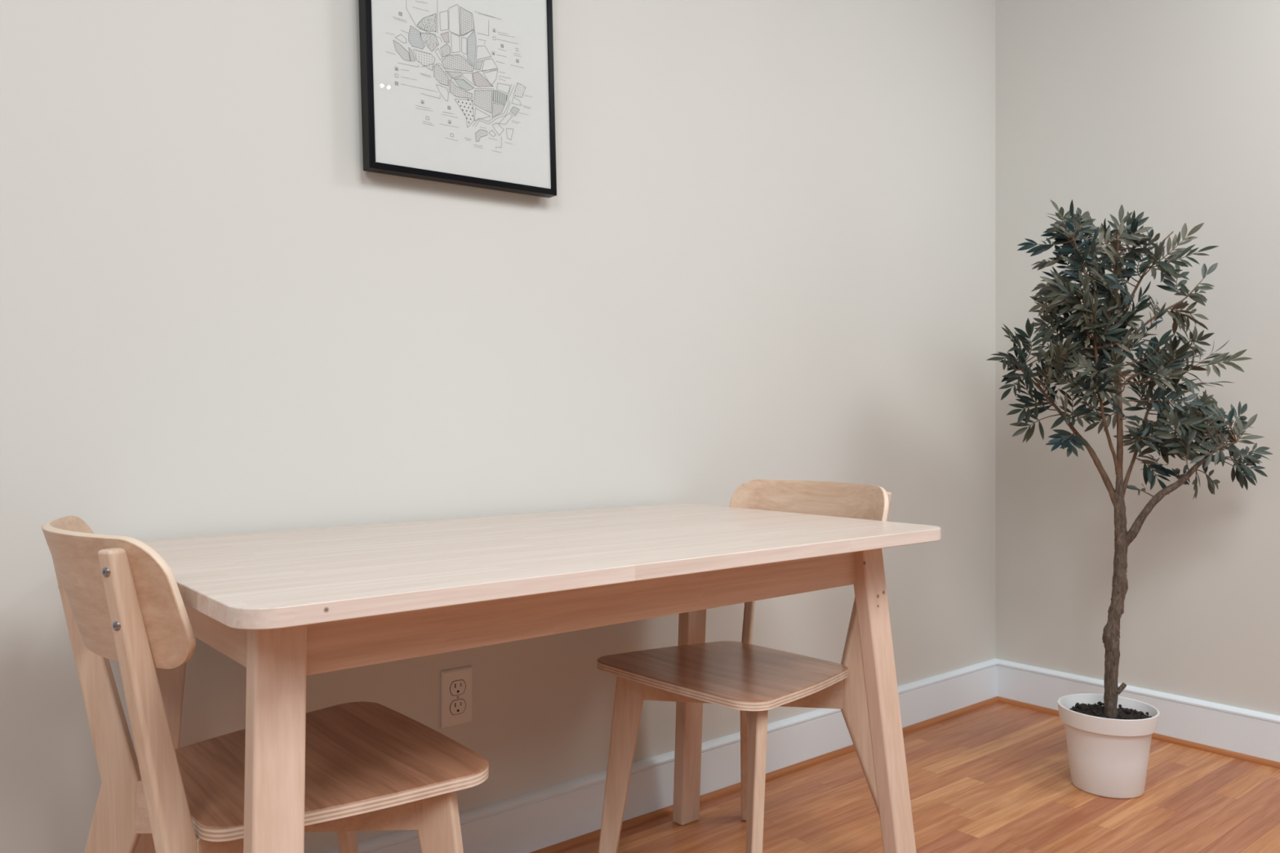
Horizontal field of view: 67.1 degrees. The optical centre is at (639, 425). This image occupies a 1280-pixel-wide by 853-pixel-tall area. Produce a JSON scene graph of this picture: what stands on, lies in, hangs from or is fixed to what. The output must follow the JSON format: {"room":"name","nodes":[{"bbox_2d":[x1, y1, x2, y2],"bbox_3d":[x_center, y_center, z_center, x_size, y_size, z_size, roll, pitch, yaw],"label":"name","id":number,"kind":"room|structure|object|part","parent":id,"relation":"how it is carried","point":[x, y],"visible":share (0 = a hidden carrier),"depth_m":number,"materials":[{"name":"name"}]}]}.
{"room":"dining room","nodes":[
{"label":"dining room","id":0,"kind":"room"},
{"bbox_2d":[0,0,995,852],"bbox_3d":[-0.834,-0.422,1.667,5.200,2.700,0.120,0,0,-40],"label":"wall","id":1,"kind":"structure","parent":0,"point":[764,248],"depth_m":2.04,"materials":[{"name":"paint"}]},
{"bbox_2d":[440,666,472,728],"bbox_3d":[-0.372,0.553,1.966,0.071,0.115,0.007,0,0,-40],"label":"wall outlet","id":2,"kind":"object","parent":1,"relation":"attached to","point":[456,684],"visible":1,"depth_m":1.96,"materials":[{"name":"plastic"}]},
{"bbox_2d":[450,698,465,715],"bbox_3d":[-0.370,0.573,1.964,0.034,0.028,0.001,0,0,-40],"label":"socket","id":3,"kind":"object","parent":2,"relation":"attached to","point":[457,705],"depth_m":1.96,"materials":[{"name":"plastic"}]},
{"bbox_2d":[450,680,465,695],"bbox_3d":[-0.370,0.534,1.964,0.034,0.028,0.001,0,0,-40],"label":"socket","id":4,"kind":"object","parent":2,"relation":"attached to","point":[457,686],"depth_m":1.96,"materials":[{"name":"plastic"}]},
{"bbox_2d":[358,0,556,197],"bbox_3d":[-0.362,-0.792,1.950,0.424,0.610,0.045,-2,1,-40],"label":"picture frame","id":5,"kind":"object","parent":1,"relation":"attached to","point":[461,92],"visible":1,"depth_m":1.93,"materials":[{"name":"paper"}]},
{"bbox_2d":[320,658,997,852],"bbox_3d":[-0.791,0.860,1.614,5.200,0.136,0.017,0,0,-40],"label":"baseboard","id":6,"kind":"structure","parent":1,"relation":"attached to","point":[535,820],"depth_m":2.29,"materials":[{"name":"paint"}]},
{"bbox_2d":[529,696,998,852],"bbox_3d":[-0.788,0.921,1.599,5.185,0.014,0.014,0,0,-40],"label":"trim","id":7,"kind":"structure","parent":1,"relation":"attached to","point":[590,837],"depth_m":2.46,"materials":[{"name":"brown wood"}]},
{"bbox_2d":[559,702,1279,852],"bbox_3d":[0.742,0.958,-0.144,5.320,0.060,4.920,0,0,-40],"label":"floor","id":8,"kind":"structure","parent":0,"point":[994,778],"depth_m":2.36,"materials":[{"name":"brown wood"}]},
{"bbox_2d":[40,515,488,852],"bbox_3d":[-0.524,0.526,1.335,0.516,0.804,0.470,0,0,-40],"label":"dining chair","id":9,"kind":"object","parent":8,"relation":"on","point":[370,766],"visible":0.96,"depth_m":1.28,"materials":[{"name":"brown wood"}]},
{"bbox_3d":[-0.780,0.532,1.339,0.161,0.791,0.051,0,0,0],"label":"leg","id":10,"kind":"part","parent":9,"relation":"part of","materials":[{"name":"brown wood"}]},
{"bbox_3d":[-0.676,0.201,1.208,0.119,0.154,0.416,0,0,-40],"label":"backrest","id":11,"kind":"part","parent":9,"relation":"part of","materials":[{"name":"brown wood"}]},
{"bbox_3d":[-0.565,0.532,1.082,0.051,0.791,0.161,0,0,10],"label":"leg","id":12,"kind":"part","parent":9,"relation":"part of","materials":[{"name":"brown wood"}]},
{"bbox_3d":[-0.514,0.531,1.356,0.019,0.076,0.405,0,0,7],"label":"rail","id":13,"kind":"part","parent":9,"relation":"part of","materials":[{"name":"brown wood"}]},
{"bbox_3d":[-0.502,0.531,1.341,0.405,0.076,0.019,0,0,4],"label":"rail","id":14,"kind":"part","parent":9,"relation":"part of","materials":[{"name":"brown wood"}]},
{"bbox_3d":[-0.471,0.483,1.379,0.378,0.026,0.434,0,0,-40],"label":"seat","id":15,"kind":"part","parent":9,"relation":"part of","materials":[{"name":"brown wood"}]},
{"bbox_3d":[-0.487,0.705,1.598,0.040,0.446,0.108,0,0,18],"label":"leg","id":16,"kind":"part","parent":9,"relation":"part of","materials":[{"name":"brown wood"}]},
{"bbox_3d":[-0.258,0.705,1.324,0.108,0.446,0.040,0,0,-8],"label":"leg","id":17,"kind":"part","parent":9,"relation":"part of","materials":[{"name":"brown wood"}]},
{"bbox_2d":[133,503,941,852],"bbox_3d":[-0.146,0.558,1.657,1.267,0.740,0.726,0,0,-40],"label":"dining table","id":18,"kind":"object","parent":8,"relation":"on","point":[287,606],"visible":0.84,"depth_m":1.39,"materials":[{"name":"brown wood"}]},
{"bbox_3d":[-0.757,0.569,1.502,0.133,0.717,0.066,0,0,25],"label":"leg","id":19,"kind":"part","parent":18,"relation":"part of","materials":[{"name":"brown wood"}]},
{"bbox_3d":[-0.412,0.569,1.086,0.066,0.717,0.133,0,0,-14],"label":"leg","id":20,"kind":"part","parent":18,"relation":"part of","materials":[{"name":"brown wood"}]},
{"bbox_3d":[0.117,0.569,2.225,0.066,0.717,0.133,0,0,-14],"label":"leg","id":21,"kind":"part","parent":18,"relation":"part of","materials":[{"name":"brown wood"}]},
{"bbox_3d":[0.461,0.569,1.809,0.133,0.717,0.066,0,0,25],"label":"leg","id":22,"kind":"part","parent":18,"relation":"part of","materials":[{"name":"brown wood"}]},
{"bbox_2d":[596,479,891,852],"bbox_3d":[0.227,0.526,1.955,0.516,0.804,0.470,0,0,-43],"label":"dining chair","id":23,"kind":"object","parent":8,"relation":"on","point":[753,680],"visible":0.63,"depth_m":1.94,"materials":[{"name":"brown wood"}]},
{"bbox_3d":[-0.039,0.705,1.952,0.108,0.446,0.040,0,0,-11],"label":"leg","id":24,"kind":"part","parent":23,"relation":"part of","materials":[{"name":"brown wood"}]},
{"bbox_3d":[0.176,0.483,1.908,0.378,0.026,0.434,0,0,-43],"label":"seat","id":25,"kind":"part","parent":23,"relation":"part of","materials":[{"name":"brown wood"}]},
{"bbox_3d":[0.205,0.531,1.948,0.405,0.076,0.019,0,0,1],"label":"rail","id":26,"kind":"part","parent":23,"relation":"part of","materials":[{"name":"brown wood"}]},
{"bbox_3d":[0.219,0.531,1.933,0.019,0.076,0.405,0,0,4],"label":"rail","id":27,"kind":"part","parent":23,"relation":"part of","materials":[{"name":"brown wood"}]},
{"bbox_3d":[0.256,0.532,2.209,0.051,0.791,0.161,0,0,7],"label":"leg","id":28,"kind":"part","parent":23,"relation":"part of","materials":[{"name":"brown wood"}]},
{"bbox_3d":[0.204,0.705,1.690,0.040,0.446,0.108,0,0,15],"label":"leg","id":29,"kind":"part","parent":23,"relation":"part of","materials":[{"name":"brown wood"}]},
{"bbox_3d":[0.373,0.201,2.090,0.119,0.154,0.416,0,0,-43],"label":"backrest","id":30,"kind":"part","parent":23,"relation":"part of","materials":[{"name":"brown wood"}]},
{"bbox_3d":[0.483,0.532,1.963,0.161,0.791,0.051,0,0,-3],"label":"leg","id":31,"kind":"part","parent":23,"relation":"part of","materials":[{"name":"brown wood"}]},
{"bbox_2d":[986,199,1272,798],"bbox_3d":[1.266,0.175,2.481,0.729,1.505,0.361,0,0,-2],"label":"tree","id":32,"kind":"object","parent":8,"relation":"on","point":[1108,735],"visible":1,"depth_m":2.44,"materials":[{"name":"green plant"}]},
{"bbox_3d":[1.200,0.824,2.479,0.236,0.207,0.236,0,0,-40],"label":"pot","id":33,"kind":"part","parent":32,"relation":"part of","materials":[{"name":"plastic"}]},
{"bbox_2d":[995,0,1279,715],"bbox_3d":[2.745,-0.422,1.514,0.120,2.700,4.920,0,0,-40],"label":"wall","id":34,"kind":"structure","parent":0,"point":[1168,111],"depth_m":2.89,"materials":[{"name":"paint"}]},
{"bbox_2d":[995,658,1279,762],"bbox_3d":[2.731,0.860,1.424,0.017,0.136,4.800,0,0,-40],"label":"baseboard","id":35,"kind":"structure","parent":34,"relation":"attached to","point":[1231,728],"depth_m":2.82,"materials":[{"name":"paint"}]},
{"bbox_2d":[997,696,1279,768],"bbox_3d":[2.725,0.921,1.410,0.014,0.014,4.785,0,0,-40],"label":"trim","id":36,"kind":"structure","parent":34,"relation":"attached to","point":[1233,754],"depth_m":2.78,"materials":[{"name":"brown wood"}]}
]}

